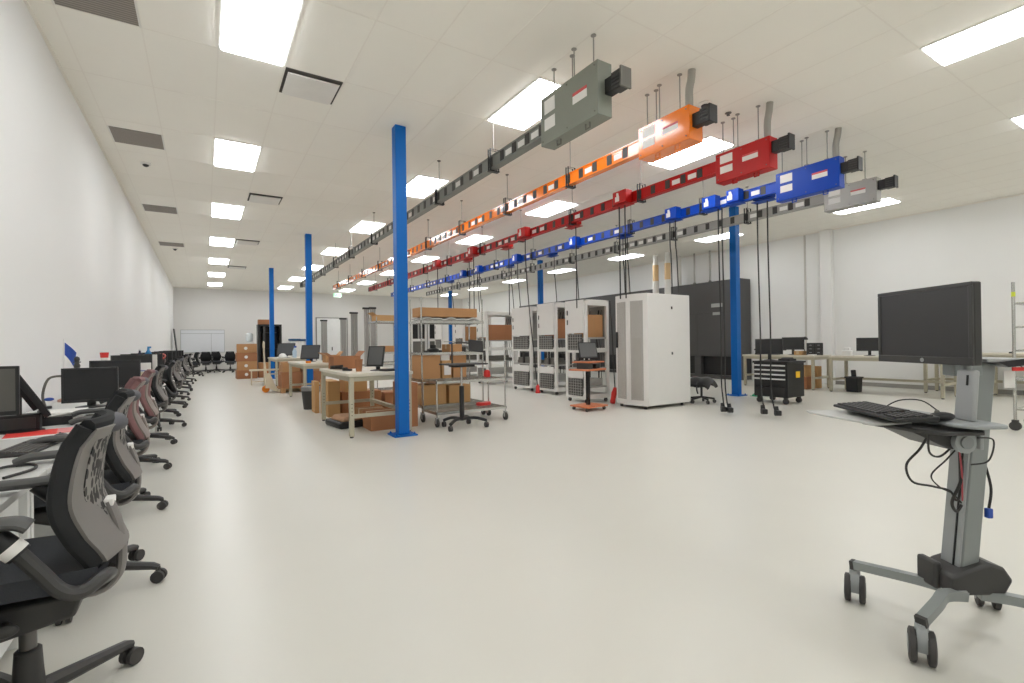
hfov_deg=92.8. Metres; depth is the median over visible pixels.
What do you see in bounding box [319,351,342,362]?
cardboard box
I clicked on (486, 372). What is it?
connector
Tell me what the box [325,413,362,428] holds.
tool bag
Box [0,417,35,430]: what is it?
grille
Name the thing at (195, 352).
office chair
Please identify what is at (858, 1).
grid
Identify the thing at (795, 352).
cardboard box
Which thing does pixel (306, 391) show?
waste bin
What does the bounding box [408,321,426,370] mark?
equipment rack
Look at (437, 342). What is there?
grille
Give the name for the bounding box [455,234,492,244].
recessed light
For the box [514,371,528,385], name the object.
grille
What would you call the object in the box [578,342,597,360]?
monitor
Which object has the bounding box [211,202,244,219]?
recessed light
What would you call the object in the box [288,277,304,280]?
recessed light
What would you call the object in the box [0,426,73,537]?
desk
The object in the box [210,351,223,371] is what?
office chair
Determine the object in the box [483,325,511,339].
cardboard box
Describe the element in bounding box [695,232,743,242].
recessed light
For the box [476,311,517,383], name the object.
rack
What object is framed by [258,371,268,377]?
cardboard box
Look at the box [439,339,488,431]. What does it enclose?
stand
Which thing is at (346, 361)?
cardboard box
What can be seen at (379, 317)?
cardboard box
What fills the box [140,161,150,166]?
dome camera
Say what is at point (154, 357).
sheet
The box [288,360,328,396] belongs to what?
workbench
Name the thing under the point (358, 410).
cardboard box
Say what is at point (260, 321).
cardboard box
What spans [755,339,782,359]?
monitor
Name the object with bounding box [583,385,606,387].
shelf
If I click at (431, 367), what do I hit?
cardboard box
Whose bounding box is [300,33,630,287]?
busway
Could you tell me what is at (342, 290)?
recessed light
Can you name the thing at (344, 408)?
cardboard box
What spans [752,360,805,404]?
tool cabinet
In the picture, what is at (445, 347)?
cardboard box
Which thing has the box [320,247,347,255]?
recessed light
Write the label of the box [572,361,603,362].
shelf
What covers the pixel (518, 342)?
grille
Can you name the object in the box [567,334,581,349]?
grille
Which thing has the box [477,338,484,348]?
grille
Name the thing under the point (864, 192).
busway
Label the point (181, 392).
office chair
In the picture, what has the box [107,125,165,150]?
ceiling vent
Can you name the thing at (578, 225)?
box
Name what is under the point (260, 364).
cardboard box
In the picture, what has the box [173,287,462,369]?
wall
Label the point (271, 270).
support post
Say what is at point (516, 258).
box
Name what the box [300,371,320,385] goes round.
cardboard box
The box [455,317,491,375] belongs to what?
rack
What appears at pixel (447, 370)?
holder
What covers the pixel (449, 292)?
support post
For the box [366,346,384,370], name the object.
monitor
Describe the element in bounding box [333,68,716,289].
busway
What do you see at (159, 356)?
monitor
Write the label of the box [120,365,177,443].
office chair
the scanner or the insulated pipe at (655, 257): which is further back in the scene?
the insulated pipe at (655, 257)
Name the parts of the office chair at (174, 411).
leg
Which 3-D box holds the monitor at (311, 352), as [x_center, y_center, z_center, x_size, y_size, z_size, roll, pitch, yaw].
[-4.733,0.279,11.483,0.420,0.394,0.230,-1,0,-4]
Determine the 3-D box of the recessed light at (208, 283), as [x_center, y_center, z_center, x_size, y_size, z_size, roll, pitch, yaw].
[-14.058,-2.703,23.075,0.610,0.030,1.220,-1,0,-32]
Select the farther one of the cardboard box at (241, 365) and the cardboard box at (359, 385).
the cardboard box at (241, 365)
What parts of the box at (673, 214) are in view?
cord, cord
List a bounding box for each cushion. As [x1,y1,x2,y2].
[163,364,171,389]
[201,352,209,360]
[212,352,219,359]
[226,352,234,359]
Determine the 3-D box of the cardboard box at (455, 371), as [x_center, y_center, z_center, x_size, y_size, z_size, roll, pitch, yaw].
[-0.995,0.425,8.472,0.254,0.382,0.400,-1,0,-32]
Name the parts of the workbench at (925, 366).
leg, leg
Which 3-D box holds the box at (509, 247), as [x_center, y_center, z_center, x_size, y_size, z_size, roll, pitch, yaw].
[-0.107,-1.540,11.650,0.180,1.830,0.350,-1,0,-32]
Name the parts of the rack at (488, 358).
door, panel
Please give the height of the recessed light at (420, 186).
0.030 m
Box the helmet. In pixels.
[279,353,287,357]
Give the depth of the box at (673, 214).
9.14 m
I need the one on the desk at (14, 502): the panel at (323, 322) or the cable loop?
the cable loop
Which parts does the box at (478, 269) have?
cord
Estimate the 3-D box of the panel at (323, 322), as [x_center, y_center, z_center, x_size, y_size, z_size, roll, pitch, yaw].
[-10.544,0.122,27.341,0.380,2.680,0.300,-1,0,-32]
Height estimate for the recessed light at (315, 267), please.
0.030 m
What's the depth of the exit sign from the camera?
26.32 m
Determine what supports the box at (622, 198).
attached to the busway at (758, 157)
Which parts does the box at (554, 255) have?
cord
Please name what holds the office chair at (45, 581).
on the floor
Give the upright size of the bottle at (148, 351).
0.220 m
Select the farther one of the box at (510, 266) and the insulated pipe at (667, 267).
the insulated pipe at (667, 267)
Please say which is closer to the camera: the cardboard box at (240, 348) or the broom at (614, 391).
the broom at (614, 391)
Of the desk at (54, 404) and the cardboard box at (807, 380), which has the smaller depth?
the desk at (54, 404)
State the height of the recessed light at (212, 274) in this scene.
0.030 m
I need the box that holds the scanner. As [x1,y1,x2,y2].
[342,367,351,370]
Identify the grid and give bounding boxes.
[38,0,1023,298]
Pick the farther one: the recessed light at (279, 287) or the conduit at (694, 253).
the recessed light at (279, 287)
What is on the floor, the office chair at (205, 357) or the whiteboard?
the office chair at (205, 357)
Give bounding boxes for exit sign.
[333,293,340,296]
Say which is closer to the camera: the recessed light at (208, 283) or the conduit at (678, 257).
the conduit at (678, 257)
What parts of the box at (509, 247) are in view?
cord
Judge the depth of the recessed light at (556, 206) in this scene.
10.73 m
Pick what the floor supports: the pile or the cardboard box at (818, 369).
the cardboard box at (818, 369)
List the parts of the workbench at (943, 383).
leg, leg, leg, leg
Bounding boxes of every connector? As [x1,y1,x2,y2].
[483,370,490,376]
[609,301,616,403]
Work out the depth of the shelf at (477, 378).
7.66 m
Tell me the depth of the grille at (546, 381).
11.70 m
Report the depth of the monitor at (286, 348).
15.92 m
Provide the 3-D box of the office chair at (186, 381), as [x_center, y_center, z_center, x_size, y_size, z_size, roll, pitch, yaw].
[-11.059,0.929,16.273,0.739,1.012,0.703,-1,0,-38]
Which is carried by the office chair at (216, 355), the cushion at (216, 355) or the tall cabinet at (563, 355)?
the cushion at (216, 355)
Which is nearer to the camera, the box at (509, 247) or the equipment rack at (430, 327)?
the box at (509, 247)
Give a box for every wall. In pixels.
[0,0,173,412]
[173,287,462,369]
[462,195,1023,390]
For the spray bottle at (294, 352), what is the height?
0.380 m
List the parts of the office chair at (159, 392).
leg, backrest, arm, leg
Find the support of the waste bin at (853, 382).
on the floor
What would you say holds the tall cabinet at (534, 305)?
on the floor
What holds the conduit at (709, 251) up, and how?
hanging from the ceiling
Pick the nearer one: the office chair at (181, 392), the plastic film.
the plastic film
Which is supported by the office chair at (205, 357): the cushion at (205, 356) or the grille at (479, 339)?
the cushion at (205, 356)
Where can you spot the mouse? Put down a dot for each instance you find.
(944, 416)
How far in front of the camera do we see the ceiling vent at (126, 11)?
4.25 m
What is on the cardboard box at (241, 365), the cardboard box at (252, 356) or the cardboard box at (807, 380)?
the cardboard box at (252, 356)
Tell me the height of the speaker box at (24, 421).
0.110 m
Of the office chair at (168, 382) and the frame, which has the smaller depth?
the frame
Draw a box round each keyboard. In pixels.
[0,439,60,457]
[833,401,939,422]
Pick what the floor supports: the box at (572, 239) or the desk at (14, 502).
the desk at (14, 502)
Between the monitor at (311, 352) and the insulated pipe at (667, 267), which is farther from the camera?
the insulated pipe at (667, 267)
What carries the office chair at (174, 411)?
on the floor
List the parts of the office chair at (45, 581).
leg, lever, seat, arm, leg, backrest, arm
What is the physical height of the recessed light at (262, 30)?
0.030 m
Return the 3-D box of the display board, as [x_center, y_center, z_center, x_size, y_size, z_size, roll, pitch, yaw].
[-15.415,0.443,22.432,0.254,2.044,0.840,-1,0,-32]
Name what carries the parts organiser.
on the workbench at (812, 358)
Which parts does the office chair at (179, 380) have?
leg, backrest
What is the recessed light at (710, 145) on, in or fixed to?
in the ceiling
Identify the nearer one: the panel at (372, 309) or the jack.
the jack
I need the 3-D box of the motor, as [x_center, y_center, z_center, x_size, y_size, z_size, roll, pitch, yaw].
[-1.331,0.119,8.204,0.300,0.120,0.200,-1,0,-32]
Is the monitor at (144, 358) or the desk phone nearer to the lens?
the desk phone
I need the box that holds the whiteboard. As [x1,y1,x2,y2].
[180,330,224,352]
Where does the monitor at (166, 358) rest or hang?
on the desk
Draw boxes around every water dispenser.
[288,339,300,356]
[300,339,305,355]
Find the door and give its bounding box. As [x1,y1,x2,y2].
[317,318,346,360]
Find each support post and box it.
[269,268,275,378]
[305,234,312,385]
[387,124,417,437]
[448,290,452,343]
[537,260,543,365]
[727,206,746,395]
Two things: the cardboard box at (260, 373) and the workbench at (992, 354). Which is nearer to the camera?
the workbench at (992, 354)
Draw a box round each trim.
[23,0,1023,298]
[315,317,347,360]
[627,235,807,364]
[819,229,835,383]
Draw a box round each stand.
[41,375,60,408]
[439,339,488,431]
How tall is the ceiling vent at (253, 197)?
0.040 m
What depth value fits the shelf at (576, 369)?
8.76 m
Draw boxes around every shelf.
[421,376,505,383]
[422,403,506,414]
[478,360,515,361]
[540,364,572,365]
[569,368,605,370]
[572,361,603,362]
[582,337,605,338]
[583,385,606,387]
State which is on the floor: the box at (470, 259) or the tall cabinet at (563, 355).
the tall cabinet at (563, 355)
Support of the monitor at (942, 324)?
attached to the cart at (958, 572)
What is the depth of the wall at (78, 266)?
5.00 m
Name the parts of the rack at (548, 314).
door, panel, panel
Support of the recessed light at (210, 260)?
in the ceiling
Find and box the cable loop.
[0,463,37,478]
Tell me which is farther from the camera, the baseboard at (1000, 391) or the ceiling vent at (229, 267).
the ceiling vent at (229, 267)
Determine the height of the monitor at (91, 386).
0.350 m
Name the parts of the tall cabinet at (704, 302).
data plate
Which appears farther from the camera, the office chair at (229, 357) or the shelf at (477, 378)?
the office chair at (229, 357)
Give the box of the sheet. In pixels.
[152,354,156,368]
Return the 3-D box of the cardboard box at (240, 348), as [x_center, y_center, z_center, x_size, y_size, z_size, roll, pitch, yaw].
[-10.355,0.263,19.032,0.694,0.332,0.654,-1,0,-29]
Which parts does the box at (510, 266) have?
cord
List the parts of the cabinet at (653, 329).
handle, door, door frame, panel, door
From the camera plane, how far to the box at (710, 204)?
8.32 m
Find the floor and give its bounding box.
[0,364,1023,682]
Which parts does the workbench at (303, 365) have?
leg, leg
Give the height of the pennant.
0.620 m
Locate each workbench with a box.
[268,357,305,385]
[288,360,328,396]
[319,365,412,437]
[742,354,830,389]
[828,355,956,398]
[923,352,983,392]
[982,352,1023,394]
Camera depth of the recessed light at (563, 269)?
20.03 m
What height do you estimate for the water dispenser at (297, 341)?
1.500 m
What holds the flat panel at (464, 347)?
on the wire shelving at (472, 401)
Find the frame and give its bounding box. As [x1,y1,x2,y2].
[1009,282,1023,430]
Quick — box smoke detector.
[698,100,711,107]
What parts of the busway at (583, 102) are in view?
support rod, support rod, support rod, support rod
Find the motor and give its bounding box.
[424,345,441,351]
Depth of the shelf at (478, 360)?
14.88 m
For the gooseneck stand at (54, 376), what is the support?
on the desk at (67, 407)
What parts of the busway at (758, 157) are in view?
support rod, support rod, support rod, support rod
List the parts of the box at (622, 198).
cord, cord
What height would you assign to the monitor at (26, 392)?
0.377 m
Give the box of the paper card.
[141,363,150,374]
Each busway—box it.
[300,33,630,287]
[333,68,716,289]
[368,101,794,291]
[391,127,862,296]
[426,151,897,295]
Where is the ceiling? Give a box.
[28,0,1023,298]
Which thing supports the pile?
on the desk at (67, 407)
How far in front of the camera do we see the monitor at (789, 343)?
12.48 m
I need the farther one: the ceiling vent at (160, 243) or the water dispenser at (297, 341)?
the water dispenser at (297, 341)
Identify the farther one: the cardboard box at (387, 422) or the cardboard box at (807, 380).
the cardboard box at (807, 380)
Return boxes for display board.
[173,329,177,349]
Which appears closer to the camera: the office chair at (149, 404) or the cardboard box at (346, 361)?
the office chair at (149, 404)
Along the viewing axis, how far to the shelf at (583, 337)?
9.95 m
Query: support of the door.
in the wall at (236, 312)
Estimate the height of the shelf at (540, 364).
0.030 m
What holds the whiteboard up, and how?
attached to the wall at (236, 312)
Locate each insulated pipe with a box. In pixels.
[653,254,658,293]
[664,252,670,293]
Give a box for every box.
[0,412,41,432]
[235,352,256,361]
[235,370,257,378]
[236,344,256,352]
[237,361,256,369]
[258,319,268,323]
[258,362,268,368]
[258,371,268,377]
[278,371,301,387]
[279,361,299,371]
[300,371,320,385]
[312,380,318,412]
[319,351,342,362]
[320,379,339,417]
[323,351,364,368]
[339,379,366,391]
[340,388,380,413]
[355,406,382,418]
[363,408,394,430]
[368,312,393,320]
[381,390,392,407]
[385,346,393,351]
[393,381,417,426]
[412,307,476,317]
[412,355,439,379]
[418,383,445,405]
[432,260,440,298]
[440,360,450,377]
[442,344,461,351]
[446,383,469,402]
[450,355,465,377]
[460,270,466,277]
[460,327,481,340]
[463,258,472,304]
[467,246,477,308]
[475,265,482,311]
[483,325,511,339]
[500,244,512,314]
[506,264,513,307]
[511,254,522,307]
[517,226,539,392]
[544,319,564,338]
[547,253,558,301]
[564,222,581,307]
[568,236,580,299]
[574,315,602,337]
[612,188,633,298]
[616,234,633,293]
[664,206,681,292]
[701,195,733,412]
[725,188,745,206]
[752,194,781,415]
[794,351,805,354]
[804,365,810,376]
[804,376,810,388]
[815,366,821,387]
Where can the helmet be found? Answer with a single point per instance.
(282, 355)
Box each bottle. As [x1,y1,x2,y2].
[145,346,151,353]
[292,346,296,357]
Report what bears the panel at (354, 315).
on the floor
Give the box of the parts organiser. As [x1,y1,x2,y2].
[806,343,822,354]
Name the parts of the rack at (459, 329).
door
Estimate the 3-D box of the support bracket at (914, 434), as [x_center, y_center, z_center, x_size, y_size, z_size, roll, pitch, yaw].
[1.686,0.387,1.999,0.235,0.068,0.200,-1,0,0]
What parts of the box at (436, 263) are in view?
cord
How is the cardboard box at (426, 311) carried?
on the plastic film
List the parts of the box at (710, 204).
cord, cord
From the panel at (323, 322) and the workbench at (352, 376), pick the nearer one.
the workbench at (352, 376)
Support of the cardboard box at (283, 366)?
on the cardboard box at (283, 377)
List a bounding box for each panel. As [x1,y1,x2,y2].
[320,320,326,355]
[339,318,346,355]
[349,312,357,355]
[362,307,369,366]
[369,307,375,345]
[462,345,468,351]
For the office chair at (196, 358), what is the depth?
20.56 m
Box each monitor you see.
[0,366,19,415]
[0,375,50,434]
[61,367,117,407]
[89,360,140,389]
[110,355,151,368]
[120,354,162,365]
[131,353,167,360]
[151,352,172,359]
[154,351,178,357]
[276,343,295,357]
[300,345,319,361]
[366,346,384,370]
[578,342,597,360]
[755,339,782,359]
[782,337,804,354]
[856,338,877,355]
[878,281,981,365]
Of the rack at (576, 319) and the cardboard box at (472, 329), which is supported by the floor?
the rack at (576, 319)
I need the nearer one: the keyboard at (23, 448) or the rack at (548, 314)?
the keyboard at (23, 448)
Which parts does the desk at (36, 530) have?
panel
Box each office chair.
[0,409,143,682]
[12,388,166,625]
[68,376,167,509]
[99,369,171,469]
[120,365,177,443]
[157,362,186,430]
[164,360,180,416]
[168,358,187,407]
[172,357,190,400]
[176,356,189,394]
[178,355,192,390]
[185,353,196,380]
[185,354,193,383]
[189,352,203,375]
[190,352,202,373]
[197,352,214,372]
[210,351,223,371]
[222,351,236,372]
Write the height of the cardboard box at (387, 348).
0.132 m
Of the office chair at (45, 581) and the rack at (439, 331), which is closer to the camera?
the office chair at (45, 581)
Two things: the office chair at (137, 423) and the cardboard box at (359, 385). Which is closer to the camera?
the office chair at (137, 423)
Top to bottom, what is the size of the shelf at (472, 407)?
0.040 m
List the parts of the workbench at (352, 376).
leg, cable coil, leg, leg, leg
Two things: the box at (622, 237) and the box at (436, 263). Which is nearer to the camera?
the box at (622, 237)
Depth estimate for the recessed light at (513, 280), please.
23.25 m
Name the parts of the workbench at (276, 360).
leg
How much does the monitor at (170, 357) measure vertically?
0.420 m
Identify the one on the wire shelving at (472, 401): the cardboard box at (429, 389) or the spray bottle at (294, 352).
the cardboard box at (429, 389)
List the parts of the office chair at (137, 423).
seat, arm, backrest, leg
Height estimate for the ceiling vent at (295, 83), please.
0.040 m
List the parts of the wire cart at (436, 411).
post, post, post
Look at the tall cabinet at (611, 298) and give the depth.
19.67 m
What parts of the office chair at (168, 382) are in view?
arm, leg, backrest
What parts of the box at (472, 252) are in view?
cord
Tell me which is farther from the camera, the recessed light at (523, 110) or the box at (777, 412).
the box at (777, 412)
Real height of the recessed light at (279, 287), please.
0.030 m
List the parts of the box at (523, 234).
cord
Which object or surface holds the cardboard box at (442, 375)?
on the wire shelving at (472, 401)
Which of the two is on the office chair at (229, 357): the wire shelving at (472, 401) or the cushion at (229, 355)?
the cushion at (229, 355)
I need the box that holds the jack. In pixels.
[262,341,299,392]
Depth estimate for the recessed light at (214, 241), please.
13.65 m
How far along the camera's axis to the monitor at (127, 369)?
5.66 m
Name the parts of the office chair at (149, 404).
seat, leg, arm, backrest, leg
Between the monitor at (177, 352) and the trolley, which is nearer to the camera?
the trolley
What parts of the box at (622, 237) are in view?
cord, cord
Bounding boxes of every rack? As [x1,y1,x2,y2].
[256,324,281,370]
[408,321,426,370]
[427,324,437,348]
[434,324,468,374]
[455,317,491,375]
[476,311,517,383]
[512,306,550,390]
[537,302,575,394]
[565,299,609,402]
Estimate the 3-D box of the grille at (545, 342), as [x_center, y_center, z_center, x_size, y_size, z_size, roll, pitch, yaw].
[0.813,0.023,11.715,0.024,0.320,0.550,-1,0,-32]
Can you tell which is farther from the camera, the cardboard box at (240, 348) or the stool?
the cardboard box at (240, 348)
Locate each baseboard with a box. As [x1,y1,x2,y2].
[190,364,393,371]
[836,381,1023,394]
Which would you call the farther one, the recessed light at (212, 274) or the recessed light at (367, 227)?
the recessed light at (212, 274)
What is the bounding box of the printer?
[841,347,852,355]
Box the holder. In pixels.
[444,365,450,374]
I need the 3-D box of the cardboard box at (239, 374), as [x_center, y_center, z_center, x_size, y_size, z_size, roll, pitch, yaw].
[-10.358,1.268,19.018,0.694,0.332,0.654,-1,0,-35]
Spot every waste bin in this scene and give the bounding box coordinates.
[301,386,319,409]
[844,370,863,391]
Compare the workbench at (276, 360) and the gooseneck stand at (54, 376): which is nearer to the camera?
the gooseneck stand at (54, 376)
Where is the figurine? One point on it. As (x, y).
(76, 359)
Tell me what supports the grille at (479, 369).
attached to the rack at (488, 358)
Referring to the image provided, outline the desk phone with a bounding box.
[37,410,72,426]
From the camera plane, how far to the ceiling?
6.25 m
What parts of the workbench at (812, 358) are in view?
leg, leg, leg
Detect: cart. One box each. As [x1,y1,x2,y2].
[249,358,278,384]
[421,344,507,426]
[807,357,1023,667]
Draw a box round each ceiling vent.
[51,0,141,27]
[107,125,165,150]
[141,204,177,213]
[158,241,184,246]
[228,265,245,269]
[235,239,259,245]
[247,193,282,204]
[279,67,342,104]
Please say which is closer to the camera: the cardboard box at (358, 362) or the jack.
the cardboard box at (358, 362)
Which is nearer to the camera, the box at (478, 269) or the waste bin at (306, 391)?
the waste bin at (306, 391)
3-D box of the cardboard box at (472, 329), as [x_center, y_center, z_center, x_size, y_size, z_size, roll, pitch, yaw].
[-1.288,-0.262,16.459,0.850,0.465,0.410,-1,0,-32]
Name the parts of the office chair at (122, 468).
seat, arm, arm, backrest, leg, leg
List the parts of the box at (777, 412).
cord, cord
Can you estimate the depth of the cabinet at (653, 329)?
9.03 m
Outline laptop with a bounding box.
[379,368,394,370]
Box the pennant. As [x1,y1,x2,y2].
[57,339,75,401]
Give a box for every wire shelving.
[368,317,394,389]
[409,297,485,418]
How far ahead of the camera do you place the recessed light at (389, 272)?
20.17 m
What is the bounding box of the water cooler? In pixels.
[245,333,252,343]
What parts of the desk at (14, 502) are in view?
panel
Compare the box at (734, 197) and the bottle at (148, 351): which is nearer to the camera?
the box at (734, 197)
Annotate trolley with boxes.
[569,361,607,411]
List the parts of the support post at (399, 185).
plate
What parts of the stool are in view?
seat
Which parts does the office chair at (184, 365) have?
backrest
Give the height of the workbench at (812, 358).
0.840 m
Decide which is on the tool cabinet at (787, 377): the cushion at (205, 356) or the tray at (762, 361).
the tray at (762, 361)
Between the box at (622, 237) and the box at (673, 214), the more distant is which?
the box at (622, 237)
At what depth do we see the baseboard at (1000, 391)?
11.84 m
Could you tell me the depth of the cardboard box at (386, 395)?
9.20 m
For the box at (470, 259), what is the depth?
13.33 m
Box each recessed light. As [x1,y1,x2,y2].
[207,282,222,285]
[208,258,229,264]
[208,272,225,276]
[209,236,234,246]
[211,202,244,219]
[213,137,261,171]
[218,0,303,66]
[278,286,293,288]
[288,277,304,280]
[302,265,321,270]
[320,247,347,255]
[340,289,355,291]
[349,220,385,233]
[357,281,374,284]
[380,270,393,274]
[407,175,449,197]
[412,256,439,262]
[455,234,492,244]
[467,287,485,289]
[486,77,561,129]
[503,279,524,282]
[524,200,578,216]
[547,268,575,273]
[608,253,643,260]
[646,136,735,169]
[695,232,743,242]
[834,197,901,214]
[919,5,1023,66]
[1009,114,1023,128]
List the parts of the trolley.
post, board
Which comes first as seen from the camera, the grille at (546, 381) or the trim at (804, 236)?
the grille at (546, 381)
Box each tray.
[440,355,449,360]
[752,360,805,363]
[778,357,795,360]
[807,410,911,425]
[865,422,984,435]
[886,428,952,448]
[982,357,1023,366]
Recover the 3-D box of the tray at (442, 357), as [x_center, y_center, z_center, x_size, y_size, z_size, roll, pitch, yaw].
[-1.184,0.267,8.254,0.160,0.102,0.270,-1,0,-32]
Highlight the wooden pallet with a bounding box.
[277,386,300,392]
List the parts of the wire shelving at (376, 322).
post, post, shelf, shelf, shelf, post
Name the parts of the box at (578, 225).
cord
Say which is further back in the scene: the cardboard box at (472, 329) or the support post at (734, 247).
the cardboard box at (472, 329)
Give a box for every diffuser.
[208,283,221,285]
[1013,116,1023,127]
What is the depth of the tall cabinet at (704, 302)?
15.78 m
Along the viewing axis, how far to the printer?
11.26 m
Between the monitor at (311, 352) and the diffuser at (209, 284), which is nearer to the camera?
the monitor at (311, 352)
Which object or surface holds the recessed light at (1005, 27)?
in the ceiling
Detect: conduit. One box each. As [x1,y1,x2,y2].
[677,256,681,285]
[693,253,695,283]
[708,251,711,281]
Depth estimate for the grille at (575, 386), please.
10.05 m
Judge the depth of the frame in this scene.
6.39 m
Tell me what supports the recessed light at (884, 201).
in the ceiling
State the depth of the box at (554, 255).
12.70 m
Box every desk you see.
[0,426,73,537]
[0,470,45,658]
[26,404,125,428]
[47,400,142,451]
[143,389,153,432]
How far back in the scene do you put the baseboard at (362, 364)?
25.06 m
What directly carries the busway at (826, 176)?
hanging from the ceiling
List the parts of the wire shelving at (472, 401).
post, post, shelf, shelf, shelf, shelf, post, post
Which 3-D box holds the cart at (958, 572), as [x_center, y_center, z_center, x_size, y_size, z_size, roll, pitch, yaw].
[1.824,0.633,2.092,0.831,1.173,0.612,-1,0,0]
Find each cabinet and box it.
[519,302,553,367]
[558,296,601,371]
[601,288,659,372]
[615,293,690,408]
[660,278,751,379]
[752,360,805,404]
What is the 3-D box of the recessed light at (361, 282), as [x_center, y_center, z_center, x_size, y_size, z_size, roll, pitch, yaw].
[-6.946,-2.796,23.234,0.610,0.030,1.220,-1,0,-32]
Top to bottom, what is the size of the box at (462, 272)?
0.245 m
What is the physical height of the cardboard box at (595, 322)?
0.465 m
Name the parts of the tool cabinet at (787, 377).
drawer pull, drawer pull, drawer pull, drawer pull, drawer, drawer, drawer, drawer, drawer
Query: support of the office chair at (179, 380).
on the floor
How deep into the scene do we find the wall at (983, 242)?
12.60 m
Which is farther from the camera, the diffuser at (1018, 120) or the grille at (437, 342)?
the grille at (437, 342)
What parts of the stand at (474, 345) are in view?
leg, leg, screen arm, leg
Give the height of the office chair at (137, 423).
1.012 m
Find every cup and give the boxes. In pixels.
[100,352,108,359]
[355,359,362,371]
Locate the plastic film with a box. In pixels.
[411,317,479,320]
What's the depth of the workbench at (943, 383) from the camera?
10.99 m
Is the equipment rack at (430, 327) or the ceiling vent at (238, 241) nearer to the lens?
the ceiling vent at (238, 241)
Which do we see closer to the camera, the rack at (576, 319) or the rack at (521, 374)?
the rack at (576, 319)
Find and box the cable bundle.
[476,401,490,405]
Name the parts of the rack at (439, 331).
door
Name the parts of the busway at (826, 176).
support rod, support rod, support rod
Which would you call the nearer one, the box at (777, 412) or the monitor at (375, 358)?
the monitor at (375, 358)
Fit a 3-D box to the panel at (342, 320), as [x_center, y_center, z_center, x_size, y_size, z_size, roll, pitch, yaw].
[-9.279,0.079,26.779,0.380,2.730,0.300,-1,0,-32]
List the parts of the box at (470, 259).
cord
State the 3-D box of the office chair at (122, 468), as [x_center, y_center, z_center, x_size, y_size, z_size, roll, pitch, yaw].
[-2.234,0.769,2.473,0.739,1.012,0.703,-1,0,39]
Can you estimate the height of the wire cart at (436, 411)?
1.219 m
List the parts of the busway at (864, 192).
support rod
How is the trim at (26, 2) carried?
attached to the wall at (78, 266)
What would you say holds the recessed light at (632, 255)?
in the ceiling
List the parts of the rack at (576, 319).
door, panel, panel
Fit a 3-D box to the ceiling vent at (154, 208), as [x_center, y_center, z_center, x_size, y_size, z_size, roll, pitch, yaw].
[-7.546,-2.838,10.466,0.610,0.010,0.600,-1,0,-32]
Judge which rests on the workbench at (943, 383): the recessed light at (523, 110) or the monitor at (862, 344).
the monitor at (862, 344)
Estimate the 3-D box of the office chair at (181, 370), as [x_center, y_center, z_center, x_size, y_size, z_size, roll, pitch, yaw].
[-7.866,0.871,11.216,0.739,1.012,0.703,-1,0,39]
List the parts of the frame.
post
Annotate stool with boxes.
[690,376,717,403]
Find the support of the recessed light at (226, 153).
in the ceiling
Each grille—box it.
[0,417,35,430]
[435,339,440,347]
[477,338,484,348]
[478,368,485,375]
[513,336,528,348]
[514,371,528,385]
[539,336,552,348]
[539,374,553,388]
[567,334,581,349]
[568,378,582,395]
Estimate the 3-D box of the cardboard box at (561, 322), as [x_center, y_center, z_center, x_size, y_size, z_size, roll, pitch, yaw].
[1.100,-0.308,11.877,0.400,0.465,0.510,-1,0,-32]
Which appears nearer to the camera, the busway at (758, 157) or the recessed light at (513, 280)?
the busway at (758, 157)
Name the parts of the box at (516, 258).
cord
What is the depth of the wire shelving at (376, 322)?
10.92 m
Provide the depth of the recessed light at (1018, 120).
6.66 m
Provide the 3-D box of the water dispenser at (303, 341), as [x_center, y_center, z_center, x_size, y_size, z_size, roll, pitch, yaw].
[-7.918,0.650,18.409,0.440,1.500,0.440,-1,0,-32]
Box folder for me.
[0,427,72,439]
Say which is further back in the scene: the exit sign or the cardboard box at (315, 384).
the exit sign
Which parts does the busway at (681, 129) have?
support rod, support rod, support rod, support rod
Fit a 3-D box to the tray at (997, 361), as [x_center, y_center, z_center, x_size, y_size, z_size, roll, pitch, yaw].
[1.991,0.085,2.017,0.120,0.035,0.165,-1,0,0]
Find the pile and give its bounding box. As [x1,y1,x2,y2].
[44,407,87,417]
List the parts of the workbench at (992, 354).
leg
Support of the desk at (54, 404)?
on the floor
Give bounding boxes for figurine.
[73,356,80,367]
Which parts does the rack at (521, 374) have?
door, panel, panel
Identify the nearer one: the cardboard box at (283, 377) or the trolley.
the trolley
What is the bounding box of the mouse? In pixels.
[931,410,954,420]
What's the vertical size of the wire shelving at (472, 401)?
1.999 m
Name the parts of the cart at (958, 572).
leg, leg, winder knob, leg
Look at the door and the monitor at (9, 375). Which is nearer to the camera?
the monitor at (9, 375)
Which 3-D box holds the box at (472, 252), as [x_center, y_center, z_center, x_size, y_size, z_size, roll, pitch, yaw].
[-1.004,-1.575,12.621,0.180,1.730,0.350,-1,0,-32]
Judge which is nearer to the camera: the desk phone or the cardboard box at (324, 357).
the desk phone
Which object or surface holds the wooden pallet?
on the floor

